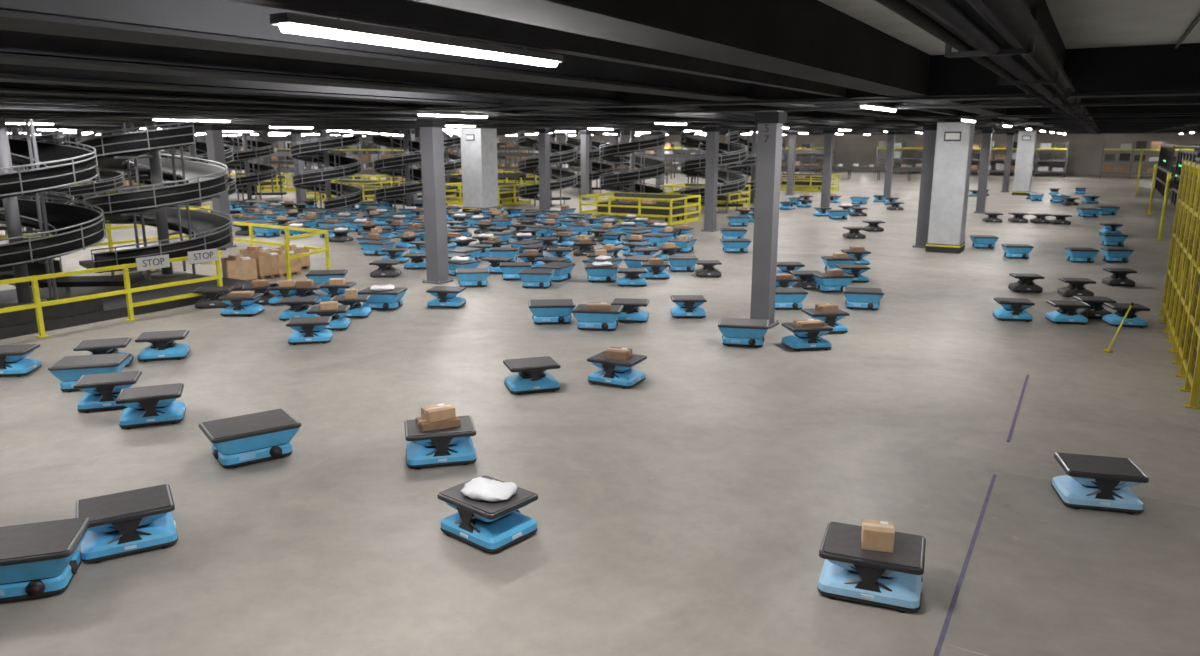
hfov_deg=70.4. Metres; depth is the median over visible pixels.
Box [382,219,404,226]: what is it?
robot
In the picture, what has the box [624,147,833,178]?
conveyor
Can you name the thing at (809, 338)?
robot
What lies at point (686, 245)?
robot
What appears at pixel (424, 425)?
cardboard box
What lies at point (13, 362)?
robot
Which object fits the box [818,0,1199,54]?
ceiling
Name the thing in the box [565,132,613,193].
conveyor
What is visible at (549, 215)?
cardboard box
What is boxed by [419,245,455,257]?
robot
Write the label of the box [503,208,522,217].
robot
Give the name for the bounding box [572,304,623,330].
robot
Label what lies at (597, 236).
robot
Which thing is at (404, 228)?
robot
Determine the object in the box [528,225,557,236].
robot
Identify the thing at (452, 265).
robot
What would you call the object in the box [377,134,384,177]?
steel column
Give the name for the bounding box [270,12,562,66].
ceiling light fixture
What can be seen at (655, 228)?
robot
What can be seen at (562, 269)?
robot
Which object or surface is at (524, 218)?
robot
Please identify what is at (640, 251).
robot
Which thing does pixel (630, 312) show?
robot
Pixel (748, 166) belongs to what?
conveyor
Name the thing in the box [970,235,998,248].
robot
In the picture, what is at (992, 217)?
robot
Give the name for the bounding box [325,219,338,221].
cardboard box
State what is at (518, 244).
robot
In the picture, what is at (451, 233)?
cardboard box
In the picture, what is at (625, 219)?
robot
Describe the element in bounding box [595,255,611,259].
bag
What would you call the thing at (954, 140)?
concrete column
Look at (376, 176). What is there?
station
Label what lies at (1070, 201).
robot
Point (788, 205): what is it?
robot
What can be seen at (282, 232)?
robot
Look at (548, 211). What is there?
robot
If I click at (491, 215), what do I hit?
robot
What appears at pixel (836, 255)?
cardboard box
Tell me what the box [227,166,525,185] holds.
conveyor
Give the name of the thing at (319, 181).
conveyor
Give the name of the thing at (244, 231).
robot
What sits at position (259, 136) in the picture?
steel column
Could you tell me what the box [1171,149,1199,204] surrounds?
machine
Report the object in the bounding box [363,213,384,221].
robot
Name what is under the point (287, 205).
robot
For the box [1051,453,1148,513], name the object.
robot
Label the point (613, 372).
robot
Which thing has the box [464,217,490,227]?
robot
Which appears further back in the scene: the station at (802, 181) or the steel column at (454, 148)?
the steel column at (454, 148)
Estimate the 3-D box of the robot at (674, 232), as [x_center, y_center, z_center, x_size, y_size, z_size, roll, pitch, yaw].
[2.472,-3.325,30.708,0.607,0.397,0.746,6,14,25]
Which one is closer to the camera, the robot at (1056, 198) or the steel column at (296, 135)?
the steel column at (296, 135)
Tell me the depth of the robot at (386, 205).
44.46 m
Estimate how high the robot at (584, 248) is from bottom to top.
0.397 m
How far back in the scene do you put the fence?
14.36 m
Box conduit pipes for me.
[875,0,1199,133]
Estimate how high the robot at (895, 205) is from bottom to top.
0.397 m
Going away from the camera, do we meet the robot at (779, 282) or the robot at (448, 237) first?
the robot at (779, 282)
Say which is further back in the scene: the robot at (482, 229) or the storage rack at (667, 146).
the storage rack at (667, 146)
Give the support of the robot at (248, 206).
on the floor
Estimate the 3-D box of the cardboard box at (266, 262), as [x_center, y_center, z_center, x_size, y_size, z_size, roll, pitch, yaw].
[-8.950,-1.707,22.732,0.700,0.694,0.700,10,16,39]
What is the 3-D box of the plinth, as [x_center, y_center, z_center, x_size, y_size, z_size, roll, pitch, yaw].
[-12.270,-0.520,17.826,4.400,0.500,9.200,7,14,29]
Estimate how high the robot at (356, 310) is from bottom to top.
0.397 m
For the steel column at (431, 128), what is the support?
on the floor
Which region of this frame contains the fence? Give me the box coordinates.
[1157,160,1199,408]
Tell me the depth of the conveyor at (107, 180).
40.61 m
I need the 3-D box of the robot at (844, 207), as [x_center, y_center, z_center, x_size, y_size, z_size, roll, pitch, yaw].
[12.169,-5.830,42.007,0.746,0.397,0.607,5,13,20]
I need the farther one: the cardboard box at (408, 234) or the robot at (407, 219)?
the robot at (407, 219)
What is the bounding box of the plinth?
[0,269,251,339]
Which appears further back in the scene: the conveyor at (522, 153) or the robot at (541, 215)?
the conveyor at (522, 153)
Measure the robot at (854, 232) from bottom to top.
0.397 m
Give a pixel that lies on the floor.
(687, 509)
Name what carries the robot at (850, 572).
on the floor
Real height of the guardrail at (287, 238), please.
1.150 m
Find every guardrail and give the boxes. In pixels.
[0,206,214,274]
[0,252,222,337]
[186,221,330,279]
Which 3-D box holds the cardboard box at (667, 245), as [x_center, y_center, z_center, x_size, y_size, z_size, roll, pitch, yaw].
[2.103,-2.523,25.901,0.325,0.124,0.250,-4,13,-16]
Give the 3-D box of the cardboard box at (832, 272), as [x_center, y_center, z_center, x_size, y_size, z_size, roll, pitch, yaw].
[5.670,-1.352,20.572,0.345,0.124,0.280,-3,13,-15]
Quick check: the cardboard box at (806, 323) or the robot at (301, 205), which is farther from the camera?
the robot at (301, 205)
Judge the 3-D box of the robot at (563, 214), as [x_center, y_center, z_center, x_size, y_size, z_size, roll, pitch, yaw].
[-1.990,-4.928,37.913,0.731,0.408,0.937,8,15,34]
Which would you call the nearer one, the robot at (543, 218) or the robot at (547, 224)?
the robot at (547, 224)
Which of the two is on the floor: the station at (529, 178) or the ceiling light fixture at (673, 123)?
the station at (529, 178)
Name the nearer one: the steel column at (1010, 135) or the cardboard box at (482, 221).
the cardboard box at (482, 221)
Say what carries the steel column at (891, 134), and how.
on the floor
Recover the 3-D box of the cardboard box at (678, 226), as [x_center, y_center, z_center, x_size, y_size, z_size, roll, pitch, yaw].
[3.054,-3.753,31.543,0.455,0.084,0.300,5,13,21]
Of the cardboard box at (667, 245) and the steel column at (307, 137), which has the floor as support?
the steel column at (307, 137)
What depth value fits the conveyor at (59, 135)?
33.42 m
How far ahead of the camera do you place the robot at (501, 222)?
34.57 m
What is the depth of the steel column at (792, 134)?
55.93 m
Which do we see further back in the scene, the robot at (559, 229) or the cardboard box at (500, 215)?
the cardboard box at (500, 215)
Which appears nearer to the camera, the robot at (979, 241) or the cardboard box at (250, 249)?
the cardboard box at (250, 249)
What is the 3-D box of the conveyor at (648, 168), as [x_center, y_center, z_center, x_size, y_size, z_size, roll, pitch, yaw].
[1.542,-7.763,42.228,3.423,4.079,3.305,-2,13,-7]
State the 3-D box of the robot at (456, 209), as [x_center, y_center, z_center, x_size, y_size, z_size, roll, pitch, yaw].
[-7.125,-5.629,41.099,0.746,0.397,0.607,8,15,31]
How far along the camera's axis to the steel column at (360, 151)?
104.26 m
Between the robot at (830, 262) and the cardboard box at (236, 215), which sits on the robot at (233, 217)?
the cardboard box at (236, 215)
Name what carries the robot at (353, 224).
on the floor
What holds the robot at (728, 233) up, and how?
on the floor
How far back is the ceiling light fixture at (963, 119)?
23.47 m
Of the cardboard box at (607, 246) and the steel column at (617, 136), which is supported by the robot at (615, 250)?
the cardboard box at (607, 246)
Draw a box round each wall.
[20,134,343,164]
[349,133,1199,176]
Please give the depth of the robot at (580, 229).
32.53 m
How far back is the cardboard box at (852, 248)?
24.93 m
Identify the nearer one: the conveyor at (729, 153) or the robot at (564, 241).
the robot at (564, 241)
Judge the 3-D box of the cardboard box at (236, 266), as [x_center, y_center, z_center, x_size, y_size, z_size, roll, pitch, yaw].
[-9.318,-1.535,21.954,0.700,0.694,0.700,-8,15,-34]
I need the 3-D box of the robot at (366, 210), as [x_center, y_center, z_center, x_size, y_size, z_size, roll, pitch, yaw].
[-10.835,-5.481,40.431,0.746,0.397,0.607,6,14,25]
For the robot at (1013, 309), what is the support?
on the floor
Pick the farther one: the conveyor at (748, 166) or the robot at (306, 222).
the conveyor at (748, 166)
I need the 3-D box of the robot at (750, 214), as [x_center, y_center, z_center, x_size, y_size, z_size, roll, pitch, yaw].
[7.023,-4.926,37.930,0.746,0.397,0.607,8,15,32]
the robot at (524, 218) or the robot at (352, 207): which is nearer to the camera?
the robot at (524, 218)
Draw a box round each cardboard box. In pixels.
[228,291,254,296]
[231,214,244,216]
[243,216,256,218]
[250,208,259,211]
[252,279,269,286]
[277,216,286,219]
[279,279,294,286]
[286,221,298,223]
[296,279,313,286]
[304,215,317,217]
[320,301,337,309]
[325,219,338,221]
[329,278,345,284]
[345,288,357,298]
[363,221,373,224]
[367,233,380,237]
[371,228,381,232]
[393,221,403,224]
[403,232,414,236]
[410,223,421,227]
[416,415,460,431]
[421,403,455,422]
[447,232,461,235]
[480,220,490,223]
[488,237,499,241]
[499,214,508,217]
[525,249,537,254]
[545,219,554,222]
[548,214,557,216]
[556,232,570,234]
[576,221,586,224]
[577,235,587,238]
[580,238,590,242]
[587,302,610,308]
[595,250,606,254]
[602,223,611,226]
[603,244,614,249]
[605,347,631,359]
[630,235,641,238]
[649,220,661,222]
[649,258,662,263]
[663,243,674,247]
[665,227,673,230]
[675,225,688,228]
[679,235,687,239]
[776,273,792,278]
[793,319,824,327]
[815,303,838,312]
[825,269,843,275]
[833,253,846,257]
[850,246,863,250]
[861,518,894,552]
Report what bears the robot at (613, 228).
on the floor
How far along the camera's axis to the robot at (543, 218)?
35.74 m
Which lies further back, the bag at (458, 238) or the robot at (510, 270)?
the bag at (458, 238)
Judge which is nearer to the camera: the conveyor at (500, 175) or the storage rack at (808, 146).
the conveyor at (500, 175)
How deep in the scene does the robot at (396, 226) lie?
32.78 m
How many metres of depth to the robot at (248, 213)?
38.52 m
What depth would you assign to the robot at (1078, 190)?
57.47 m
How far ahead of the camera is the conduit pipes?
4.80 m
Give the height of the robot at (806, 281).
0.397 m
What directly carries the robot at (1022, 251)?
on the floor
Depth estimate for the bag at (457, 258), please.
22.86 m
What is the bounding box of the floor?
[0,163,1199,655]
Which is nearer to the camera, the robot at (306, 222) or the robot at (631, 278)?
the robot at (631, 278)
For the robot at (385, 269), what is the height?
0.397 m
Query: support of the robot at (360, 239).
on the floor
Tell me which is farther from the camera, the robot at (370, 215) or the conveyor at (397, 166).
the conveyor at (397, 166)
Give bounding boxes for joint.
[943,643,988,655]
[996,470,1199,506]
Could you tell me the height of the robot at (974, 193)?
0.397 m
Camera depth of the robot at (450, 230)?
30.69 m
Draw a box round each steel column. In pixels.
[196,135,202,141]
[202,123,236,247]
[251,135,257,163]
[257,135,263,164]
[290,130,306,203]
[305,135,311,165]
[312,134,317,164]
[359,135,363,169]
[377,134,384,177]
[408,130,417,198]
[417,117,452,283]
[452,134,459,171]
[537,128,550,214]
[579,130,590,199]
[615,135,619,143]
[656,131,664,189]
[701,126,720,231]
[750,110,786,328]
[785,131,797,194]
[821,129,834,207]
[883,131,895,196]
[912,123,936,247]
[974,128,993,212]
[1000,132,1014,191]
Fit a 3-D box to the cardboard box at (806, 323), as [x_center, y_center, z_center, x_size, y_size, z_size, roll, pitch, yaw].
[3.683,-0.084,14.992,0.455,0.084,0.300,-4,13,-16]
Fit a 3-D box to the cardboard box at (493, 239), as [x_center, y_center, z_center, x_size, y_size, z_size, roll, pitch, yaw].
[-3.427,-2.880,27.509,0.280,0.124,0.345,4,13,19]
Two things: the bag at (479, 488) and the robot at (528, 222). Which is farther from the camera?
the robot at (528, 222)
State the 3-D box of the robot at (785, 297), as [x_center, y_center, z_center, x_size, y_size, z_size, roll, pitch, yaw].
[4.050,-0.638,18.563,0.844,0.408,0.658,0,12,0]
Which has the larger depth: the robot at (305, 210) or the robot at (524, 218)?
the robot at (305, 210)
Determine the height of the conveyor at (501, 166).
1.465 m
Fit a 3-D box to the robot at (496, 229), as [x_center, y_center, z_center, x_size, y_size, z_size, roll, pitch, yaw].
[-3.820,-3.534,31.651,0.746,0.397,0.607,9,15,34]
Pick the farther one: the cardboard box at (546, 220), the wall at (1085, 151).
the wall at (1085, 151)
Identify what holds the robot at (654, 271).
on the floor
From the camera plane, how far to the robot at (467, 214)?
37.61 m
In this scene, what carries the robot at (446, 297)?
on the floor
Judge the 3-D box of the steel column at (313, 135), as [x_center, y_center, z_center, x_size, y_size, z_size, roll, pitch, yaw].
[-29.107,-17.714,86.996,0.540,4.130,0.540,7,14,29]
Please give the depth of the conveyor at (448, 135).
58.05 m
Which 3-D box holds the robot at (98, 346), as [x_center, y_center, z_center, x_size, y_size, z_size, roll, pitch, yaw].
[-8.043,0.424,13.797,0.746,0.397,0.607,-5,13,-20]
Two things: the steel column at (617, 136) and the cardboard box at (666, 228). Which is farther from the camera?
the steel column at (617, 136)
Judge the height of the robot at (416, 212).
0.397 m
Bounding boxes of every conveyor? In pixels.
[0,119,144,306]
[0,127,74,234]
[38,129,124,206]
[43,180,164,194]
[75,121,233,279]
[122,150,187,185]
[160,148,335,191]
[164,134,240,213]
[223,132,286,199]
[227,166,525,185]
[288,130,363,214]
[370,164,724,183]
[371,130,446,211]
[416,132,461,200]
[419,150,756,187]
[444,132,461,178]
[448,145,607,174]
[517,130,576,206]
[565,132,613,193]
[599,130,665,193]
[621,162,921,180]
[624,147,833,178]
[679,130,747,213]
[725,131,782,203]
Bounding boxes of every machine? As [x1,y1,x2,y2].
[1155,144,1199,195]
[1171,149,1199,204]
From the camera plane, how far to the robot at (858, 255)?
24.88 m
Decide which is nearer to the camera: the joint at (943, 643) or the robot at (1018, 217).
the joint at (943, 643)
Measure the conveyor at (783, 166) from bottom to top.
1.467 m
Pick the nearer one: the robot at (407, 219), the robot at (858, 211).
the robot at (407, 219)
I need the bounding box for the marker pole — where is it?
[1103,302,1133,352]
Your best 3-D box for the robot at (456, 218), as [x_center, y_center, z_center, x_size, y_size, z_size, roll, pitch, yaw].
[-6.009,-4.587,36.397,0.746,0.397,0.607,10,16,37]
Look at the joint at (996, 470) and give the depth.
8.77 m
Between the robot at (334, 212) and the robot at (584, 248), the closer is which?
the robot at (584, 248)
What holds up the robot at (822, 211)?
on the floor
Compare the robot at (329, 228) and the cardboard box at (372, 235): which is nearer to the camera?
the cardboard box at (372, 235)
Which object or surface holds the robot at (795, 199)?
on the floor
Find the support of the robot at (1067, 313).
on the floor
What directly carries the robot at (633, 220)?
on the floor
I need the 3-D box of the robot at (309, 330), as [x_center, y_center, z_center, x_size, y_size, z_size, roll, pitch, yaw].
[-5.289,0.043,15.515,0.746,0.397,0.607,-3,13,-12]
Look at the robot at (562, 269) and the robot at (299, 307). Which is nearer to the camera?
the robot at (299, 307)
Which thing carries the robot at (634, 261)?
on the floor
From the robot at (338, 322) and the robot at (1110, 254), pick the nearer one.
the robot at (338, 322)
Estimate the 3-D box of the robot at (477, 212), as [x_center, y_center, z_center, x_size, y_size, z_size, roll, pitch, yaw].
[-5.841,-5.289,39.564,0.607,0.397,0.746,4,13,19]
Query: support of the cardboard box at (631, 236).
on the robot at (643, 240)
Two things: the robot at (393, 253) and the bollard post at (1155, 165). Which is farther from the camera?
the bollard post at (1155, 165)
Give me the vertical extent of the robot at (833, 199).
0.397 m
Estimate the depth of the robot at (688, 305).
17.48 m
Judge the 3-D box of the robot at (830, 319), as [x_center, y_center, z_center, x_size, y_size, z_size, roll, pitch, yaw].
[4.316,-0.137,16.328,0.746,0.397,0.607,-2,13,-10]
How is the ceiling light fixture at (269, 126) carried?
attached to the ceiling at (59, 58)
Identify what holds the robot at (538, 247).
on the floor
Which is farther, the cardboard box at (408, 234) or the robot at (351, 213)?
the robot at (351, 213)
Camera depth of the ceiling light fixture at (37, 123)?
28.33 m
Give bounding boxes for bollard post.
[1134,149,1142,195]
[1146,164,1157,214]
[1156,173,1171,240]
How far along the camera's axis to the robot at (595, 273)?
21.85 m
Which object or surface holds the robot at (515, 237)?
on the floor
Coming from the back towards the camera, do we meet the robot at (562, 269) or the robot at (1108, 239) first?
the robot at (1108, 239)
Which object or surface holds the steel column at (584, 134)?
on the floor
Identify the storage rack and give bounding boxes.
[268,141,450,179]
[333,142,391,163]
[364,141,562,170]
[514,141,702,172]
[669,141,836,171]
[718,142,816,173]
[875,141,1068,176]
[1099,141,1199,178]
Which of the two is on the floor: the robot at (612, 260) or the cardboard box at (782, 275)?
the robot at (612, 260)
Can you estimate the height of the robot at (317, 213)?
0.397 m
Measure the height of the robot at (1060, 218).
0.397 m
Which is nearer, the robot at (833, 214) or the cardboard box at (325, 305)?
the cardboard box at (325, 305)
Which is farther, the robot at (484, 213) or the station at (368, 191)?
the station at (368, 191)
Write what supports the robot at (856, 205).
on the floor
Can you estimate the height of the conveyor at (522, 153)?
2.866 m
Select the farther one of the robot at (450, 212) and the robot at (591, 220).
the robot at (450, 212)
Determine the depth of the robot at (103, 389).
11.53 m
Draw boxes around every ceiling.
[0,0,1199,135]
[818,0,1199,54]
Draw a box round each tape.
[933,474,996,655]
[1006,375,1028,441]
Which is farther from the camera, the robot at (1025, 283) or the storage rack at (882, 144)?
the storage rack at (882, 144)
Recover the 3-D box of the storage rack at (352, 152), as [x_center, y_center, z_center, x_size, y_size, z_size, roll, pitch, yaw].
[-31.411,-23.130,112.973,20.090,3.460,1.190,7,14,29]
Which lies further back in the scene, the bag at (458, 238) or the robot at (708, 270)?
the bag at (458, 238)
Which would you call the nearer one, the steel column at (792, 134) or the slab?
the slab
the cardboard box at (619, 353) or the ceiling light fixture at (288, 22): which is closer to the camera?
the ceiling light fixture at (288, 22)
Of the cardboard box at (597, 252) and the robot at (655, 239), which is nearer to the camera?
the cardboard box at (597, 252)
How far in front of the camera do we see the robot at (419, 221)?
33.96 m
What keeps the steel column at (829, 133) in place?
on the floor
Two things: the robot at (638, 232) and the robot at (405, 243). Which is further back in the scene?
the robot at (638, 232)
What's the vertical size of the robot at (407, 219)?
0.408 m
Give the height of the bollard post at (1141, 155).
3.030 m
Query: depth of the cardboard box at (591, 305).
16.37 m
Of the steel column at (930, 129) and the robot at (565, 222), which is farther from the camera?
the robot at (565, 222)
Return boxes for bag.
[334,227,347,230]
[354,219,366,221]
[370,284,393,290]
[451,256,469,260]
[456,236,469,239]
[461,477,516,501]
[478,234,492,236]
[517,233,531,235]
[592,261,612,265]
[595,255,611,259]
[622,222,634,224]
[654,223,666,225]
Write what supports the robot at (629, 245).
on the floor
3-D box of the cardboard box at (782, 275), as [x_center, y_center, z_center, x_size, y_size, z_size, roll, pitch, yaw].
[4.319,-1.234,20.177,0.455,0.084,0.300,-3,13,-12]
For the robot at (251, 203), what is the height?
0.397 m
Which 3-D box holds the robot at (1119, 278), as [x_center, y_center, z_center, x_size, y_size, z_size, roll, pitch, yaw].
[13.134,-1.285,21.506,0.634,0.397,0.516,2,13,10]
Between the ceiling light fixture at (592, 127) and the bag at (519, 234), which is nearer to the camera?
the bag at (519, 234)
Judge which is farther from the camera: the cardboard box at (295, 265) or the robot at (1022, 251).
the robot at (1022, 251)
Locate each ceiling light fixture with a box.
[6,122,53,124]
[40,129,81,129]
[151,117,230,121]
[223,131,252,131]
[269,126,313,127]
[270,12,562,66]
[416,112,488,117]
[446,124,475,126]
[588,127,612,129]
[654,122,687,124]
[859,102,897,111]
[961,118,976,121]
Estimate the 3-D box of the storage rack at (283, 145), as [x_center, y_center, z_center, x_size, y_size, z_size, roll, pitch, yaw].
[-22.821,-15.536,78.774,22.090,3.435,1.190,7,14,29]
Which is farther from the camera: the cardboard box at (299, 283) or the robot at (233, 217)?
the robot at (233, 217)
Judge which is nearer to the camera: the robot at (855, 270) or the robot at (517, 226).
the robot at (855, 270)
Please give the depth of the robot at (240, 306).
17.66 m
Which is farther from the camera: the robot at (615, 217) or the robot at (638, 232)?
the robot at (615, 217)
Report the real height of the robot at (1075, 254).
0.408 m
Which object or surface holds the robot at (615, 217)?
on the floor
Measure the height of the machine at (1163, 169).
3.260 m
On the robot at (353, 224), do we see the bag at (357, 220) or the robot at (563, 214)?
the bag at (357, 220)
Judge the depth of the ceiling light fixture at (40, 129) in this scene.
46.41 m
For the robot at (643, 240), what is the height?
0.397 m
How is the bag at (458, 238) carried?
on the robot at (460, 243)
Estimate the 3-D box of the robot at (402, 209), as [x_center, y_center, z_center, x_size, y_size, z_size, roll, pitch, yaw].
[-8.966,-5.452,40.276,0.937,0.408,0.731,7,14,28]
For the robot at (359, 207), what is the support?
on the floor
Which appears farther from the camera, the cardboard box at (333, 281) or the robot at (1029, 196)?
the robot at (1029, 196)
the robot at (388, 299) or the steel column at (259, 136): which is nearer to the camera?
the robot at (388, 299)
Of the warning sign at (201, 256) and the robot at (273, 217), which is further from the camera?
the robot at (273, 217)
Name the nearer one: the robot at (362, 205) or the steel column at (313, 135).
the robot at (362, 205)
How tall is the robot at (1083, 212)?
0.408 m
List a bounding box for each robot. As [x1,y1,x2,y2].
[0,344,41,376]
[0,517,89,602]
[48,353,130,391]
[73,337,132,366]
[74,371,141,412]
[75,484,177,562]
[116,383,185,428]
[135,330,189,361]
[193,286,234,308]
[199,408,300,467]
[218,293,264,316]
[229,200,245,207]
[229,203,246,210]
[231,216,242,225]
[234,225,256,235]
[236,217,264,221]
[239,201,257,207]
[239,205,256,213]
[242,208,260,215]
[242,283,277,304]
[243,211,262,215]
[252,225,280,237]
[253,220,278,224]
[254,213,280,220]
[258,202,276,210]
[261,206,279,209]
[263,209,288,215]
[265,200,282,202]
[266,205,284,208]
[266,215,288,218]
[267,284,296,305]
[270,219,293,229]
[277,296,318,320]
[280,223,303,233]
[281,203,297,208]
[282,212,302,219]
[283,225,309,235]
[284,284,322,304]
[286,316,332,344]
[289,219,315,228]
[292,203,309,207]
[297,217,324,227]
[301,201,317,207]
[302,209,326,217]
[305,212,326,220]
[305,269,347,283]
[306,305,350,330]
[316,225,346,237]
[317,221,345,226]
[319,282,355,301]
[325,210,345,218]
[328,230,353,242]
[329,217,351,227]
[330,215,356,220]
[330,295,371,317]
[333,208,352,211]
[338,212,358,218]
[346,221,364,231]
[348,203,358,210]
[356,236,390,249]
[357,201,376,208]
[357,224,380,234]
[357,287,407,309]
[358,203,380,211]
[359,240,394,255]
[360,230,391,236]
[362,208,381,216]
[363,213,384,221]
[369,210,394,214]
[369,260,400,277]
[370,227,395,237]
[371,215,392,225]
[379,202,396,209]
[380,248,408,262]
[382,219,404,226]
[386,217,411,226]
[386,224,409,234]
[389,212,414,221]
[395,235,421,248]
[396,229,424,241]
[398,208,416,215]
[400,226,424,229]
[403,253,425,269]
[404,415,476,468]
[409,241,424,252]
[411,210,423,215]
[411,218,423,221]
[413,220,423,223]
[414,199,422,207]
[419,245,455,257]
[426,286,465,308]
[437,475,537,552]
[446,207,461,211]
[446,211,462,220]
[447,221,467,230]
[447,229,465,232]
[447,235,466,244]
[448,225,471,236]
[448,239,476,248]
[448,247,482,259]
[448,253,470,258]
[448,259,480,275]
[449,216,469,225]
[450,213,473,220]
[455,268,489,286]
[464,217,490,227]
[465,210,482,215]
[467,244,492,258]
[472,236,496,243]
[473,223,496,233]
[480,240,506,251]
[481,207,501,216]
[481,210,503,216]
[481,256,513,273]
[482,231,513,244]
[485,227,509,231]
[486,213,503,219]
[489,247,519,261]
[490,218,512,227]
[492,217,513,224]
[499,262,531,279]
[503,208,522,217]
[503,356,560,394]
[509,224,532,234]
[510,235,536,246]
[510,240,543,254]
[516,217,535,224]
[517,220,537,228]
[518,210,541,218]
[518,228,540,239]
[518,253,543,268]
[518,269,554,288]
[520,244,546,257]
[521,213,540,222]
[525,209,544,216]
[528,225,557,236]
[528,299,575,324]
[536,237,558,250]
[536,257,569,262]
[536,262,575,281]
[538,222,560,232]
[539,216,565,226]
[543,212,567,216]
[545,210,564,212]
[547,248,572,262]
[550,234,575,246]
[551,227,575,239]
[559,219,579,227]
[560,208,575,217]
[566,223,595,234]
[567,213,591,222]
[567,215,587,220]
[569,238,593,250]
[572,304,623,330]
[573,242,596,255]
[582,258,622,272]
[583,217,603,226]
[585,264,618,281]
[587,229,611,241]
[587,253,612,258]
[587,350,646,388]
[592,225,620,232]
[594,247,621,258]
[596,215,618,220]
[598,220,618,224]
[601,232,623,245]
[611,298,648,322]
[613,223,641,234]
[617,268,646,286]
[620,216,639,221]
[622,237,648,250]
[622,242,651,255]
[623,226,651,237]
[623,255,657,267]
[627,230,651,234]
[628,219,649,226]
[631,248,658,255]
[640,233,672,246]
[641,262,669,279]
[645,224,674,233]
[654,246,681,260]
[657,229,679,239]
[666,255,697,271]
[668,237,696,252]
[670,295,706,318]
[674,227,693,237]
[695,260,721,276]
[718,318,768,347]
[719,228,747,238]
[720,238,750,252]
[726,216,750,226]
[735,209,753,217]
[747,212,753,221]
[775,287,807,309]
[776,262,804,277]
[776,276,798,286]
[779,201,794,209]
[781,322,832,350]
[788,197,803,204]
[790,271,821,288]
[797,199,811,207]
[799,195,812,202]
[801,308,849,333]
[812,273,853,292]
[813,207,831,215]
[817,522,925,612]
[821,256,856,272]
[827,210,850,218]
[830,195,840,202]
[836,264,869,282]
[838,205,854,211]
[841,250,870,264]
[843,227,866,238]
[843,287,883,309]
[849,207,867,215]
[850,196,868,204]
[850,204,861,210]
[862,221,884,231]
[873,195,886,201]
[884,197,899,204]
[887,202,903,209]
[969,190,977,196]
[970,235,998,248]
[982,213,1002,222]
[993,297,1034,321]
[1001,244,1033,258]
[1008,213,1029,222]
[1008,273,1044,292]
[1026,192,1035,198]
[1030,193,1043,200]
[1030,213,1050,223]
[1045,300,1090,324]
[1049,188,1059,193]
[1050,214,1071,224]
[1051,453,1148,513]
[1052,195,1070,202]
[1057,277,1095,297]
[1062,197,1079,204]
[1064,247,1098,262]
[1073,296,1116,318]
[1075,188,1086,193]
[1076,208,1101,217]
[1082,196,1099,202]
[1094,206,1119,214]
[1099,223,1122,233]
[1099,233,1127,246]
[1100,247,1133,262]
[1102,268,1136,286]
[1102,303,1149,327]
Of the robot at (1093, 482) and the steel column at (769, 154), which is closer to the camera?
the robot at (1093, 482)
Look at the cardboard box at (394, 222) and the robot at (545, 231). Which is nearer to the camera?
the robot at (545, 231)
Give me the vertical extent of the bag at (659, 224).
0.095 m
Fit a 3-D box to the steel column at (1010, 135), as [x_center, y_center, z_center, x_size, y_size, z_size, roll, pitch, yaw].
[28.478,-11.579,59.322,0.540,4.130,0.540,7,14,29]
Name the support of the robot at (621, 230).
on the floor
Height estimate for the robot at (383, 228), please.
0.397 m
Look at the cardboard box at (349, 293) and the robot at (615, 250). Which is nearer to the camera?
the cardboard box at (349, 293)
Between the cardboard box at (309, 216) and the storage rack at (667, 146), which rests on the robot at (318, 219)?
the cardboard box at (309, 216)
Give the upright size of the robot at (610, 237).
0.397 m
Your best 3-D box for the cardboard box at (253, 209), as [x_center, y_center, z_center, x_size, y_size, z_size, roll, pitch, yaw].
[-15.722,-5.382,38.752,0.345,0.124,0.280,8,15,32]
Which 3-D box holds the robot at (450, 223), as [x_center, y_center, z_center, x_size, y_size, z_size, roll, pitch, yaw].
[-5.734,-4.052,33.984,0.746,0.397,0.607,7,14,30]
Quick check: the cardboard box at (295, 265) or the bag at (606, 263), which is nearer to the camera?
the bag at (606, 263)
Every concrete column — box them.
[460,128,498,212]
[926,122,974,253]
[1012,131,1036,195]
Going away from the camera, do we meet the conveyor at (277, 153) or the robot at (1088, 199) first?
the robot at (1088, 199)
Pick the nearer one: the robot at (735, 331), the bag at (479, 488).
the bag at (479, 488)
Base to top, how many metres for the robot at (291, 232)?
0.408 m
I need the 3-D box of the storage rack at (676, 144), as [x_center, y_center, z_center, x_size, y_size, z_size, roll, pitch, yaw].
[17.501,-20.237,99.964,20.090,3.442,1.190,7,14,29]
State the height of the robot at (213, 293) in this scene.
0.397 m
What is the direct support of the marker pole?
on the floor
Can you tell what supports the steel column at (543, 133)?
on the floor
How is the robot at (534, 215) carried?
on the floor
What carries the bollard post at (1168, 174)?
on the floor
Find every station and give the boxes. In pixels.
[73,182,142,195]
[227,173,294,191]
[286,174,369,191]
[306,179,399,200]
[362,175,421,192]
[445,182,530,206]
[498,169,555,185]
[579,192,700,224]
[660,183,750,208]
[745,173,839,191]
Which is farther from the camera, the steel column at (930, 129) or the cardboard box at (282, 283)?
the steel column at (930, 129)
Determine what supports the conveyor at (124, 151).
on the floor
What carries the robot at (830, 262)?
on the floor
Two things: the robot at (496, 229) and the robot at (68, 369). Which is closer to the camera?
the robot at (68, 369)
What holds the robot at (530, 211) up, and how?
on the floor
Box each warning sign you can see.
[136,254,169,270]
[187,248,217,263]
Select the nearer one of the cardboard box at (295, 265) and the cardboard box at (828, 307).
the cardboard box at (828, 307)
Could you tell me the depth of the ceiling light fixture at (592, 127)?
42.49 m
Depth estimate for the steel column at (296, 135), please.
46.56 m
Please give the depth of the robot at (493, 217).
35.80 m
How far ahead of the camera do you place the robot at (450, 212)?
38.25 m

